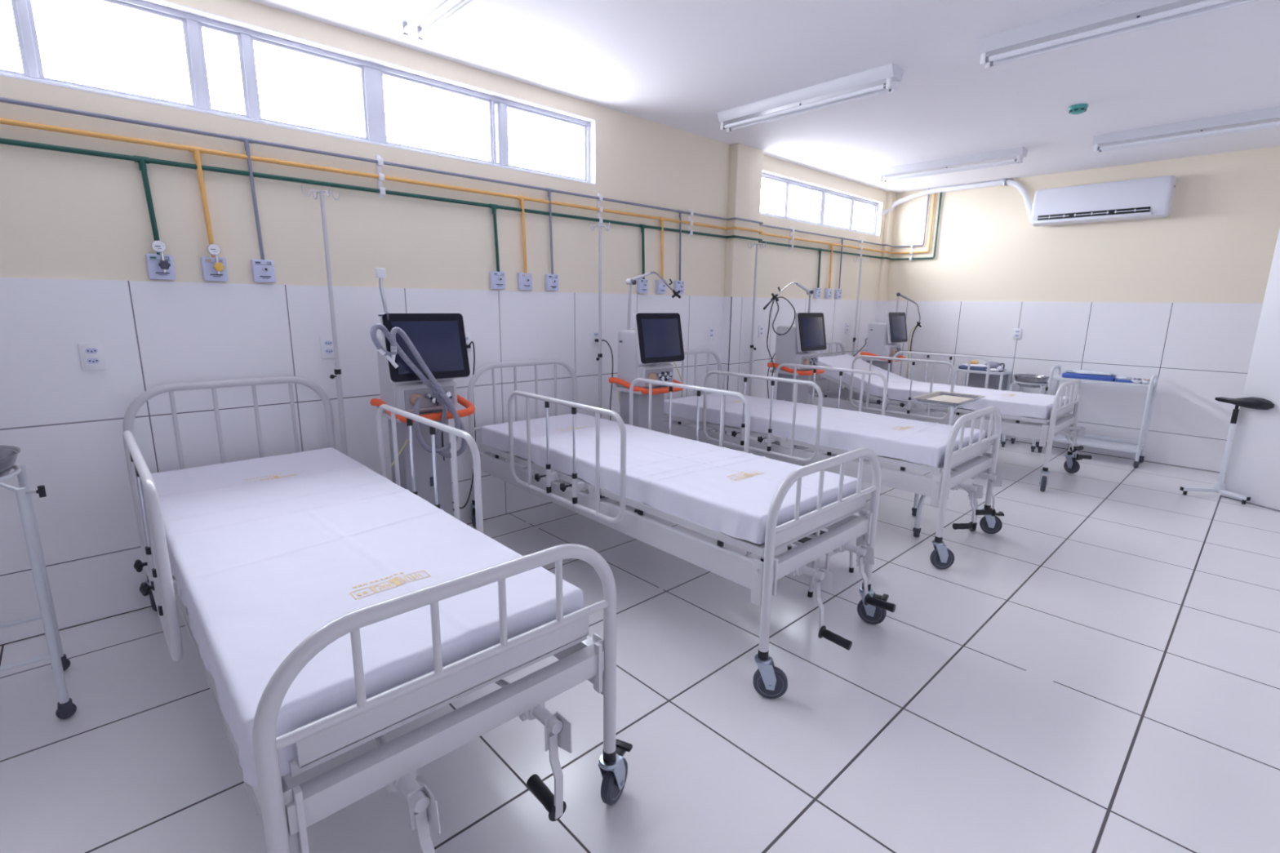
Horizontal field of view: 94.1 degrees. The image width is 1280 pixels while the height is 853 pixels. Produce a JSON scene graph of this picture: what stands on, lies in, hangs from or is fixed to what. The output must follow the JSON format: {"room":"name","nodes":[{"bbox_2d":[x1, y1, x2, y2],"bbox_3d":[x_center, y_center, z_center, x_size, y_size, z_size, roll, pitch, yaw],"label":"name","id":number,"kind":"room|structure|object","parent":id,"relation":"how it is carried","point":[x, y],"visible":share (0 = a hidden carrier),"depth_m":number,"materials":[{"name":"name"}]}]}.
{"room":"hospital room","nodes":[
{"label":"hospital room","id":0,"kind":"room"},
{"bbox_2d":[0,0,896,645],"bbox_3d":[-0.796,-0.771,3.932,10.690,2.747,0.250,-10,16,-42],"label":"wall","id":1,"kind":"structure","parent":0,"point":[76,232],"depth_m":3.02,"materials":[{"name":"beige paint"}]},
{"bbox_2d":[77,342,106,370],"bbox_3d":[-2.316,-0.296,2.521,0.078,0.116,0.012,-10,16,-42],"label":"wall socket","id":2,"kind":"object","parent":1,"relation":"attached to","point":[92,357],"visible":1,"depth_m":2.52,"materials":[{"name":"white plastic"}]},
{"bbox_2d":[84,348,97,353],"bbox_3d":[-2.313,-0.319,2.513,0.042,0.022,0.003,-10,16,-42],"label":"outlet","id":3,"kind":"object","parent":2,"relation":"attached to","point":[86,350],"depth_m":2.51,"materials":[{"name":"white plastic"}]},
{"bbox_2d":[86,358,99,364],"bbox_3d":[-2.313,-0.278,2.522,0.042,0.022,0.003,-10,16,-42],"label":"outlet","id":4,"kind":"object","parent":2,"relation":"attached to","point":[89,361],"depth_m":2.52,"materials":[{"name":"white plastic"}]},
{"bbox_2d":[145,240,175,279],"bbox_3d":[-2.092,-0.725,2.600,0.092,0.164,0.090,-10,16,-42],"label":"outlet","id":5,"kind":"object","parent":1,"relation":"attached to","point":[160,267],"visible":1,"depth_m":2.59,"materials":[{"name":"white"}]},
{"bbox_2d":[200,244,228,281],"bbox_3d":[-1.949,-0.750,2.731,0.092,0.164,0.090,-10,16,-42],"label":"outlet","id":6,"kind":"object","parent":1,"relation":"attached to","point":[214,269],"visible":1,"depth_m":2.73,"materials":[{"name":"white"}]},
{"bbox_2d":[250,258,275,283],"bbox_3d":[-1.821,-0.752,2.885,0.092,0.108,0.046,-10,16,-42],"label":"outlet","id":7,"kind":"object","parent":1,"relation":"attached to","point":[263,270],"visible":1,"depth_m":2.87,"materials":[{"name":"white plastic"}]},
{"bbox_2d":[0,0,595,185],"bbox_3d":[-1.572,-1.682,3.025,3.375,0.420,0.106,-10,16,-42],"label":"window","id":8,"kind":"structure","parent":1,"relation":"in","point":[371,70],"depth_m":2.89,"materials":[{"name":"metal"}]},
{"bbox_2d":[319,336,334,359],"bbox_3d":[-1.642,-0.416,3.143,0.078,0.116,0.012,-10,16,-42],"label":"wall socket","id":9,"kind":"object","parent":1,"relation":"attached to","point":[326,342],"visible":0.8,"depth_m":3.13,"materials":[{"name":"white plastic"}]},
{"bbox_2d":[324,341,333,345],"bbox_3d":[-1.638,-0.439,3.135,0.042,0.022,0.003,-10,16,-42],"label":"outlet","id":10,"kind":"object","parent":9,"relation":"attached to","point":[326,343],"depth_m":3.13,"materials":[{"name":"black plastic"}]},
{"bbox_2d":[324,348,333,353],"bbox_3d":[-1.639,-0.398,3.143,0.042,0.022,0.003,-10,16,-42],"label":"outlet","id":11,"kind":"object","parent":9,"relation":"attached to","point":[326,350],"depth_m":3.14,"materials":[{"name":"white plastic"}]},
{"bbox_2d":[375,155,385,198],"bbox_3d":[-1.385,-1.336,3.182,0.028,0.215,0.038,-10,16,-42],"label":"clamp","id":12,"kind":"object","parent":1,"relation":"attached to","point":[380,162],"visible":1,"depth_m":3.18,"materials":[{"name":"white plastic"}]},
{"bbox_2d":[465,333,471,351],"bbox_3d":[-1.074,-0.517,3.665,0.078,0.116,0.012,-10,16,-42],"label":"wall socket","id":13,"kind":"object","parent":1,"relation":"attached to","point":[468,335],"visible":0.36,"depth_m":3.67,"materials":[{"name":"white plastic"}]},
{"bbox_2d":[489,271,505,289],"bbox_3d":[-0.891,-0.917,3.742,0.092,0.108,0.046,-10,16,-42],"label":"outlet","id":14,"kind":"object","parent":1,"relation":"attached to","point":[497,279],"visible":1,"depth_m":3.73,"materials":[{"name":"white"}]},
{"bbox_2d":[517,272,532,290],"bbox_3d":[-0.745,-0.943,3.877,0.092,0.108,0.046,-10,16,-42],"label":"outlet","id":15,"kind":"object","parent":1,"relation":"attached to","point":[524,280],"visible":1,"depth_m":3.86,"materials":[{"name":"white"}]},
{"bbox_2d":[544,274,558,290],"bbox_3d":[-0.592,-0.970,4.018,0.092,0.108,0.046,-10,16,-42],"label":"outlet","id":16,"kind":"object","parent":1,"relation":"attached to","point":[551,281],"visible":1,"depth_m":4.00,"materials":[{"name":"white plastic"}]},
{"bbox_2d":[591,329,598,346],"bbox_3d":[-0.323,-0.650,4.357,0.078,0.116,0.012,-10,16,-42],"label":"wall socket","id":17,"kind":"object","parent":1,"relation":"attached to","point":[594,333],"visible":0.84,"depth_m":4.34,"materials":[{"name":"white plastic"}]},
{"bbox_2d":[596,192,602,224],"bbox_3d":[-0.283,-1.532,4.197,0.028,0.215,0.038,-10,16,-42],"label":"clamp","id":18,"kind":"object","parent":1,"relation":"attached to","point":[600,199],"visible":0.87,"depth_m":4.19,"materials":[{"name":"white plastic"}]},
{"bbox_2d":[636,279,648,293],"bbox_3d":[0.023,-1.080,4.585,0.092,0.108,0.046,-10,16,-42],"label":"outlet","id":19,"kind":"object","parent":1,"relation":"attached to","point":[642,284],"visible":0.95,"depth_m":4.57,"materials":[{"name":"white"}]},
{"bbox_2d":[655,280,666,293],"bbox_3d":[0.171,-1.106,4.721,0.092,0.108,0.046,-10,16,-42],"label":"outlet","id":20,"kind":"object","parent":1,"relation":"attached to","point":[660,286],"visible":0.88,"depth_m":4.70,"materials":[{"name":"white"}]},
{"bbox_2d":[673,280,684,294],"bbox_3d":[0.321,-1.132,4.859,0.092,0.108,0.046,-10,16,-42],"label":"outlet","id":21,"kind":"object","parent":1,"relation":"attached to","point":[677,285],"visible":0.91,"depth_m":4.84,"materials":[{"name":"white plastic"}]},
{"bbox_2d":[687,208,693,236],"bbox_3d":[0.409,-1.655,4.835,0.028,0.215,0.038,-10,16,-42],"label":"clamp","id":22,"kind":"object","parent":1,"relation":"attached to","point":[689,210],"visible":1,"depth_m":4.83,"materials":[{"name":"white plastic"}]},
{"bbox_2d":[707,326,714,340],"bbox_3d":[0.625,-0.818,5.231,0.078,0.116,0.012,-10,16,-42],"label":"wall socket","id":23,"kind":"object","parent":1,"relation":"attached to","point":[710,329],"visible":1,"depth_m":5.22,"materials":[{"name":"white plastic"}]},
{"bbox_2d":[758,324,764,337],"bbox_3d":[1.164,-0.914,5.729,0.078,0.116,0.012,-10,16,-42],"label":"wall socket","id":24,"kind":"object","parent":1,"relation":"attached to","point":[761,328],"visible":1,"depth_m":5.72,"materials":[{"name":"white plastic"}]},
{"bbox_2d":[788,226,795,248],"bbox_3d":[1.484,-1.846,5.826,0.028,0.215,0.038,-10,16,-42],"label":"clamp","id":25,"kind":"object","parent":1,"relation":"attached to","point":[793,228],"visible":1,"depth_m":5.82,"materials":[{"name":"white plastic"}]},
{"bbox_2d":[813,287,821,298],"bbox_3d":[1.874,-1.408,6.290,0.092,0.108,0.046,-10,16,-42],"label":"outlet","id":26,"kind":"object","parent":1,"relation":"attached to","point":[816,294],"visible":1,"depth_m":6.27,"materials":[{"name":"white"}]},
{"bbox_2d":[760,169,883,236],"bbox_3d":[1.895,-2.287,6.222,2.515,0.387,0.106,-10,16,-42],"label":"window","id":27,"kind":"structure","parent":1,"relation":"in","point":[877,206],"depth_m":6.26,"materials":[{"name":"metal"}]},
{"bbox_2d":[824,288,831,298],"bbox_3d":[2.041,-1.438,6.445,0.092,0.108,0.046,-10,16,-42],"label":"outlet","id":28,"kind":"object","parent":1,"relation":"attached to","point":[828,295],"visible":1,"depth_m":6.42,"materials":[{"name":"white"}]},
{"bbox_2d":[834,288,841,298],"bbox_3d":[2.193,-1.465,6.585,0.092,0.108,0.046,-10,16,-42],"label":"outlet","id":29,"kind":"object","parent":1,"relation":"attached to","point":[837,295],"visible":1,"depth_m":6.56,"materials":[{"name":"white plastic"}]},
{"bbox_2d":[844,323,849,333],"bbox_3d":[2.382,-1.131,6.851,0.078,0.116,0.012,-10,16,-42],"label":"wall socket","id":30,"kind":"object","parent":1,"relation":"attached to","point":[846,327],"visible":1,"depth_m":6.84,"materials":[{"name":"white plastic"}]},
{"bbox_2d":[857,238,863,257],"bbox_3d":[2.505,-2.027,6.767,0.028,0.215,0.038,-10,16,-42],"label":"clamp","id":31,"kind":"object","parent":1,"relation":"attached to","point":[860,255],"visible":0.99,"depth_m":6.76,"materials":[{"name":"white plastic"}]},
{"bbox_2d":[0,436,1279,852],"bbox_3d":[0.704,1.003,2.535,10.840,0.120,4.950,-10,16,-42],"label":"floor","id":32,"kind":"structure","parent":0,"point":[1097,671],"depth_m":2.12,"materials":[{"name":"tile"}]},
{"bbox_2d":[0,464,76,719],"bbox_3d":[-2.229,0.581,1.985,0.467,0.852,0.424,-10,16,-42],"label":"stand","id":33,"kind":"object","parent":32,"relation":"on","point":[60,662],"visible":0.96,"depth_m":1.99,"materials":[{"name":"white metal"}]},
{"bbox_2d":[0,444,20,476],"bbox_3d":[-2.241,0.160,1.892,0.400,0.111,0.400,-10,16,-42],"label":"basin","id":34,"kind":"object","parent":33,"relation":"on","point":[8,454],"visible":0.95,"depth_m":1.98,"materials":[{"name":"silver metal"}]},
{"bbox_2d":[301,186,347,455],"bbox_3d":[-1.570,-0.205,3.110,0.194,1.959,0.194,-10,16,-42],"label":"pole","id":35,"kind":"object","parent":32,"relation":"on","point":[337,371],"visible":0.7,"depth_m":3.03,"materials":[{"name":"white metal"}]},
{"bbox_2d":[122,376,632,852],"bbox_3d":[-1.140,0.466,2.124,1.031,1.050,2.464,-10,16,-42],"label":"hospital bed","id":36,"kind":"object","parent":32,"relation":"on","point":[393,765],"visible":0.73,"depth_m":1.36,"materials":[{"name":"white metal"}]},
{"bbox_2d":[151,447,583,786],"bbox_3d":[-1.150,0.387,2.102,0.800,0.150,2.125,-10,16,-42],"label":"mattress","id":37,"kind":"object","parent":36,"relation":"on","point":[264,553],"visible":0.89,"depth_m":1.65,"materials":[{"name":"fabric"}]},
{"bbox_2d":[369,267,475,515],"bbox_3d":[-1.184,-0.031,3.218,0.578,1.577,0.989,-2,12,-14],"label":"ventilator","id":38,"kind":"object","parent":32,"relation":"on","point":[420,356],"visible":0.8,"depth_m":2.94,"materials":[{"name":"white plastic"}]},
{"bbox_2d":[382,409,457,422],"bbox_3d":[-1.142,-0.070,3.081,0.330,0.028,0.290,-10,16,-42],"label":"handle","id":39,"kind":"object","parent":38,"relation":"attached to","point":[399,419],"depth_m":2.97,"materials":[{"name":"orange plastic"}]},
{"bbox_2d":[430,476,434,486],"bbox_3d":[-1.074,0.285,3.101,0.035,0.050,0.007,-10,16,-42],"label":"switch","id":40,"kind":"object","parent":38,"relation":"attached to","point":[432,484],"depth_m":3.09,"materials":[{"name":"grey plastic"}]},
{"bbox_2d":[584,222,609,493],"bbox_3d":[-0.285,-0.425,4.255,0.194,1.959,0.194,-10,16,-42],"label":"pole","id":41,"kind":"object","parent":32,"relation":"on","point":[598,358],"visible":0.78,"depth_m":4.17,"materials":[{"name":"white metal"}]},
{"bbox_2d":[595,271,684,513],"bbox_3d":[-0.024,-0.257,4.235,0.560,1.636,0.713,-10,16,-42],"label":"ventilator","id":42,"kind":"object","parent":32,"relation":"on","point":[646,351],"visible":0.62,"depth_m":3.95,"materials":[{"name":"white plastic"}]},
{"bbox_2d":[612,386,669,395],"bbox_3d":[0.025,-0.261,4.076,0.330,0.028,0.290,-10,16,-42],"label":"shelf","id":43,"kind":"object","parent":42,"relation":"attached to","point":[637,390],"depth_m":3.97,"materials":[{"name":"orange plastic"}]},
{"bbox_2d":[466,359,895,698],"bbox_3d":[0.036,0.270,3.147,0.978,1.050,2.518,-10,16,-42],"label":"hospital bed","id":44,"kind":"object","parent":32,"relation":"on","point":[840,517],"visible":0.76,"depth_m":2.52,"materials":[{"name":"white metal"}]},
{"bbox_2d":[481,413,857,545],"bbox_3d":[0.001,0.169,3.161,0.795,0.124,2.133,-10,16,-42],"label":"mattress","id":45,"kind":"object","parent":44,"relation":"on","point":[731,492],"visible":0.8,"depth_m":2.77,"materials":[{"name":"fabric"}]},
{"bbox_2d":[747,241,766,395],"bbox_3d":[1.005,-0.640,5.376,0.179,1.959,0.177,-10,16,-42],"label":"pole","id":46,"kind":"object","parent":32,"relation":"on","point":[752,348],"visible":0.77,"depth_m":5.30,"materials":[{"name":"white metal"}]},
{"bbox_2d":[763,282,826,452],"bbox_3d":[1.272,-0.413,5.123,0.577,1.615,1.196,6,13,22],"label":"ventilator","id":47,"kind":"object","parent":32,"relation":"on","point":[797,344],"visible":0.66,"depth_m":5.10,"materials":[{"name":"white plastic"}]},
{"bbox_2d":[769,368,813,375],"bbox_3d":[1.354,-0.486,5.247,0.330,0.028,0.290,-10,16,-42],"label":"shelf","id":48,"kind":"object","parent":47,"relation":"attached to","point":[781,371],"depth_m":5.12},
{"bbox_2d":[746,529,854,597],"bbox_3d":[0.873,0.607,3.224,0.445,0.382,0.416,-10,16,-42],"label":"step stool","id":49,"kind":"object","parent":32,"relation":"on","point":[810,593],"visible":0.23,"depth_m":3.17,"materials":[{"name":"white metal"}]},
{"bbox_2d":[662,348,1004,569],"bbox_3d":[1.181,0.054,4.261,0.978,1.050,2.432,-10,16,-42],"label":"hospital bed","id":50,"kind":"object","parent":32,"relation":"on","point":[970,461],"visible":0.61,"depth_m":3.69,"materials":[{"name":"white metal"}]},
{"bbox_2d":[663,393,985,467],"bbox_3d":[1.180,-0.037,4.246,0.779,0.126,2.132,-10,16,-42],"label":"mattress","id":51,"kind":"object","parent":50,"relation":"on","point":[917,442],"visible":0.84,"depth_m":3.89,"materials":[{"name":"fabric"}]},
{"bbox_2d":[848,257,869,400],"bbox_3d":[2.451,-0.922,6.830,0.180,1.959,0.180,-10,16,-42],"label":"pole","id":52,"kind":"object","parent":32,"relation":"on","point":[864,259],"visible":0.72,"depth_m":6.73,"materials":[{"name":"white metal"}]},
{"bbox_2d":[853,292,921,405],"bbox_3d":[2.949,-0.752,6.939,1.307,1.579,0.530,-10,16,-42],"label":"ventilator","id":53,"kind":"object","parent":32,"relation":"on","point":[882,339],"visible":0.53,"depth_m":6.45,"materials":[{"name":"white plastic"}]},
{"bbox_2d":[862,357,887,361],"bbox_3d":[2.664,-0.747,6.589,0.330,0.028,0.290,-10,16,-42],"label":"shelf","id":54,"kind":"object","parent":53,"relation":"attached to","point":[868,359],"depth_m":6.48,"materials":[{"name":"white metal"}]},
{"bbox_2d":[911,400,977,537],"bbox_3d":[2.070,0.255,4.002,0.388,0.785,0.862,6,13,22],"label":"tray stand","id":55,"kind":"object","parent":32,"relation":"on","point":[917,508],"visible":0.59,"depth_m":3.87,"materials":[{"name":"white metal"}]},
{"bbox_2d":[911,391,985,405],"bbox_3d":[2.179,-0.198,4.207,0.520,0.024,0.330,-10,16,-42],"label":"tray","id":56,"kind":"object","parent":55,"relation":"on","point":[951,398],"visible":1,"depth_m":4.25,"materials":[{"name":"silver metal"}]},
{"bbox_2d":[806,340,1092,491],"bbox_3d":[2.792,-0.223,5.700,0.981,1.050,2.497,-10,16,-42],"label":"hospital bed","id":57,"kind":"object","parent":32,"relation":"on","point":[1050,428],"visible":0.66,"depth_m":5.25,"materials":[{"name":"white metal"}]},
{"bbox_2d":[817,354,1069,418],"bbox_3d":[2.771,-0.429,5.691,0.771,0.341,2.122,-10,16,-42],"label":"mattress","id":58,"kind":"object","parent":57,"relation":"on","point":[1037,406],"visible":0.77,"depth_m":5.53,"materials":[{"name":"fabric"}]},
{"bbox_2d":[953,368,1012,444],"bbox_3d":[3.734,-0.243,6.566,0.300,0.762,0.475,-10,16,-42],"label":"side table","id":59,"kind":"object","parent":32,"relation":"on","point":[997,380],"visible":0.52,"depth_m":6.55,"materials":[{"name":"white metal"}]},
{"bbox_2d":[958,364,991,371],"bbox_3d":[3.678,-0.649,6.497,0.190,0.060,0.332,-10,16,-42],"label":"pack","id":60,"kind":"object","parent":59,"relation":"on","point":[972,366],"visible":0.81,"depth_m":6.44,"materials":[{"name":"white plastic"}]},
{"bbox_2d":[966,360,979,364],"bbox_3d":[3.652,-0.702,6.536,0.113,0.051,0.102,4,12,13],"label":"bundle","id":61,"kind":"object","parent":60,"relation":"on","point":[972,362],"visible":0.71,"depth_m":6.50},
{"bbox_2d":[985,368,999,372],"bbox_3d":[3.740,-0.601,6.322,0.075,0.037,0.125,-10,16,-42],"label":"pack","id":62,"kind":"object","parent":59,"relation":"on","point":[991,369],"visible":0.83,"depth_m":6.29,"materials":[{"name":"white plastic"}]},
{"bbox_2d":[984,361,1006,372],"bbox_3d":[3.800,-0.638,6.367,0.113,0.100,0.230,-3,12,-17],"label":"resuscitator","id":63,"kind":"object","parent":59,"relation":"on","point":[997,366],"visible":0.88,"depth_m":6.33,"materials":[{"name":"grey plastic"}]},
{"bbox_2d":[1000,380,1048,452],"bbox_3d":[4.003,-0.117,6.149,0.315,0.692,0.342,-10,16,-42],"label":"stand","id":64,"kind":"object","parent":32,"relation":"on","point":[1013,439],"visible":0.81,"depth_m":6.10,"materials":[{"name":"white metal"}]},
{"bbox_2d":[1013,373,1049,387],"bbox_3d":[3.996,-0.464,6.091,0.310,0.111,0.310,-10,16,-42],"label":"basin","id":65,"kind":"object","parent":64,"relation":"on","point":[1024,378],"visible":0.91,"depth_m":6.01,"materials":[{"name":"silver metal"}]},
{"bbox_2d":[1037,364,1158,467],"bbox_3d":[4.415,-0.123,5.769,0.356,0.868,0.804,-10,16,-42],"label":"trolley","id":66,"kind":"object","parent":32,"relation":"on","point":[1088,440],"visible":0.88,"depth_m":5.64,"materials":[{"name":"white metal"}]},
{"bbox_2d":[1062,369,1116,381],"bbox_3d":[4.323,-0.498,5.732,0.183,0.081,0.442,-10,16,-42],"label":"pack","id":67,"kind":"object","parent":66,"relation":"on","point":[1079,374],"visible":0.97,"depth_m":5.68},
{"bbox_2d":[1053,431,1143,453],"bbox_3d":[4.412,0.139,5.823,0.300,0.065,0.760,-10,16,-42],"label":"shelf","id":68,"kind":"object","parent":66,"relation":"attached to","point":[1088,440],"depth_m":5.74,"materials":[{"name":"white metal"}]},
{"bbox_2d":[1052,374,1155,388],"bbox_3d":[4.419,-0.435,5.704,0.300,0.030,0.760,-10,16,-42],"label":"shelf","id":69,"kind":"object","parent":66,"relation":"attached to","point":[1059,377],"depth_m":5.54,"materials":[{"name":"white metal"}]},
{"bbox_2d":[1114,375,1132,382],"bbox_3d":[4.491,-0.442,5.534,0.130,0.054,0.118,9,14,34],"label":"pack","id":70,"kind":"object","parent":66,"relation":"on","point":[1125,379],"visible":0.99,"depth_m":5.51},
{"bbox_2d":[1130,377,1142,383],"bbox_3d":[4.546,-0.420,5.460,0.081,0.044,0.101,-10,16,-42],"label":"pack","id":71,"kind":"object","parent":66,"relation":"on","point":[1134,380],"visible":1,"depth_m":5.43,"materials":[{"name":"grey plastic"}]},
{"bbox_2d":[1141,378,1150,383],"bbox_3d":[4.603,-0.409,5.413,0.086,0.043,0.098,-10,16,-42],"label":"pack","id":72,"kind":"object","parent":66,"relation":"on","point":[1144,381],"visible":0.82,"depth_m":5.39,"materials":[{"name":"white plastic"}]},
{"bbox_2d":[1179,396,1274,504],"bbox_3d":[4.491,0.163,4.569,0.242,0.799,0.406,-10,16,-42],"label":"support","id":73,"kind":"object","parent":32,"relation":"on","point":[1252,402],"visible":1,"depth_m":4.56,"materials":[{"name":"white metal"}]},
{"bbox_2d":[1220,228,1279,511],"bbox_3d":[4.688,-0.371,4.052,0.090,2.060,0.900,-2,12,-15],"label":"door","id":74,"kind":"structure","parent":32,"relation":"on","point":[1253,467],"depth_m":4.41,"materials":[{"name":"paint"}]},
{"bbox_2d":[248,0,1279,193],"bbox_3d":[0.742,-1.804,1.953,10.840,0.120,4.950,-10,16,-42],"label":"ceiling","id":75,"kind":"structure","parent":0,"point":[678,64],"depth_m":3.37,"materials":[{"name":"paint"}]},
{"bbox_2d":[392,0,474,41],"bbox_3d":[-0.659,-1.790,2.366,0.150,0.112,1.250,-10,16,-42],"label":"ceiling lamp","id":76,"kind":"object","parent":75,"relation":"attached to","point":[416,15],"visible":1,"depth_m":2.66,"materials":[{"name":"metal"}]},
{"bbox_2d":[0,97,929,288],"bbox_3d":[-0.638,-1.513,3.570,10.426,1.142,0.427,-10,16,-42],"label":"gas pipe","id":77,"kind":"object","parent":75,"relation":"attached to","point":[246,140],"visible":0.92,"depth_m":3.03,"materials":[{"name":"metal"}]},
{"bbox_2d":[0,117,935,288],"bbox_3d":[-0.616,-1.508,3.548,10.428,1.142,0.497,-10,16,-42],"label":"gas pipe","id":78,"kind":"object","parent":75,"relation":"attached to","point":[197,151],"visible":0.91,"depth_m":3.07,"materials":[{"name":"metal"}]},
{"bbox_2d":[0,137,942,288],"bbox_3d":[-0.592,-1.503,3.523,10.428,1.142,0.567,-10,16,-42],"label":"gas pipe","id":79,"kind":"object","parent":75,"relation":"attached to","point":[142,161],"visible":0.92,"depth_m":3.08,"materials":[{"name":"metal"}]},
{"bbox_2d":[717,63,903,133],"bbox_3d":[1.026,-2.067,3.811,0.150,0.112,1.250,-10,16,-42],"label":"ceiling lamp","id":80,"kind":"object","parent":75,"relation":"attached to","point":[882,79],"visible":1,"depth_m":3.70,"materials":[{"name":"metal"}]},
{"bbox_2d":[877,146,1027,182],"bbox_3d":[2.820,-2.389,5.478,0.150,0.112,1.250,-10,16,-42],"label":"ceiling lamp","id":81,"kind":"object","parent":75,"relation":"attached to","point":[1019,153],"visible":1,"depth_m":5.39,"materials":[{"name":"metal"}]},
{"bbox_2d":[876,178,1032,222],"bbox_3d":[3.487,-2.407,6.568,1.701,0.500,0.222,11,15,40],"label":"duct","id":82,"kind":"object","parent":75,"relation":"hanging from","point":[1005,182],"visible":0.83,"depth_m":6.46,"materials":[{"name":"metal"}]},
{"bbox_2d":[1068,103,1088,115],"bbox_3d":[2.917,-2.107,3.969,0.108,0.048,0.108,-10,16,-42],"label":"ceiling sensor","id":83,"kind":"object","parent":75,"relation":"attached to","point":[1079,108],"visible":1,"depth_m":3.94,"materials":[{"name":"teal plastic"}]},
{"bbox_2d":[978,0,1258,69],"bbox_3d":[2.182,-1.802,2.608,0.150,0.112,1.250,-10,16,-42],"label":"ceiling lamp","id":84,"kind":"object","parent":75,"relation":"attached to","point":[1117,17],"visible":1,"depth_m":2.70,"materials":[{"name":"metal"}]},
{"bbox_2d":[1093,106,1279,153],"bbox_3d":[4.003,-2.117,4.246,0.150,0.112,1.250,-10,16,-42],"label":"ceiling lamp","id":85,"kind":"object","parent":75,"relation":"attached to","point":[1271,114],"visible":1,"depth_m":4.26,"materials":[{"name":"metal"}]},
{"bbox_2d":[884,146,1279,472],"bbox_3d":[4.684,-1.077,5.761,0.160,2.747,4.750,-10,16,-42],"label":"wall","id":86,"kind":"structure","parent":0,"point":[1178,297],"depth_m":5.75,"materials":[{"name":"beige paint"}]},
{"bbox_2d":[909,242,914,261],"bbox_3d":[3.209,-2.061,7.041,0.038,0.215,0.028,-10,16,-42],"label":"clamp","id":87,"kind":"object","parent":86,"relation":"attached to","point":[913,243],"visible":1,"depth_m":7.04,"materials":[{"name":"white plastic"}]},
{"bbox_2d":[1012,328,1022,339],"bbox_3d":[4.028,-0.989,6.364,0.012,0.116,0.078,-10,16,-42],"label":"wall socket","id":88,"kind":"object","parent":86,"relation":"attached to","point":[1017,331],"visible":1,"depth_m":6.36,"materials":[{"name":"white plastic"}]},
{"bbox_2d":[1031,175,1177,226],"bbox_3d":[4.353,-2.122,5.650,0.222,0.350,1.057,-10,16,-42],"label":"air conditioner","id":89,"kind":"object","parent":86,"relation":"attached to","point":[1152,197],"visible":1,"depth_m":5.55,"materials":[{"name":"white plastic"}]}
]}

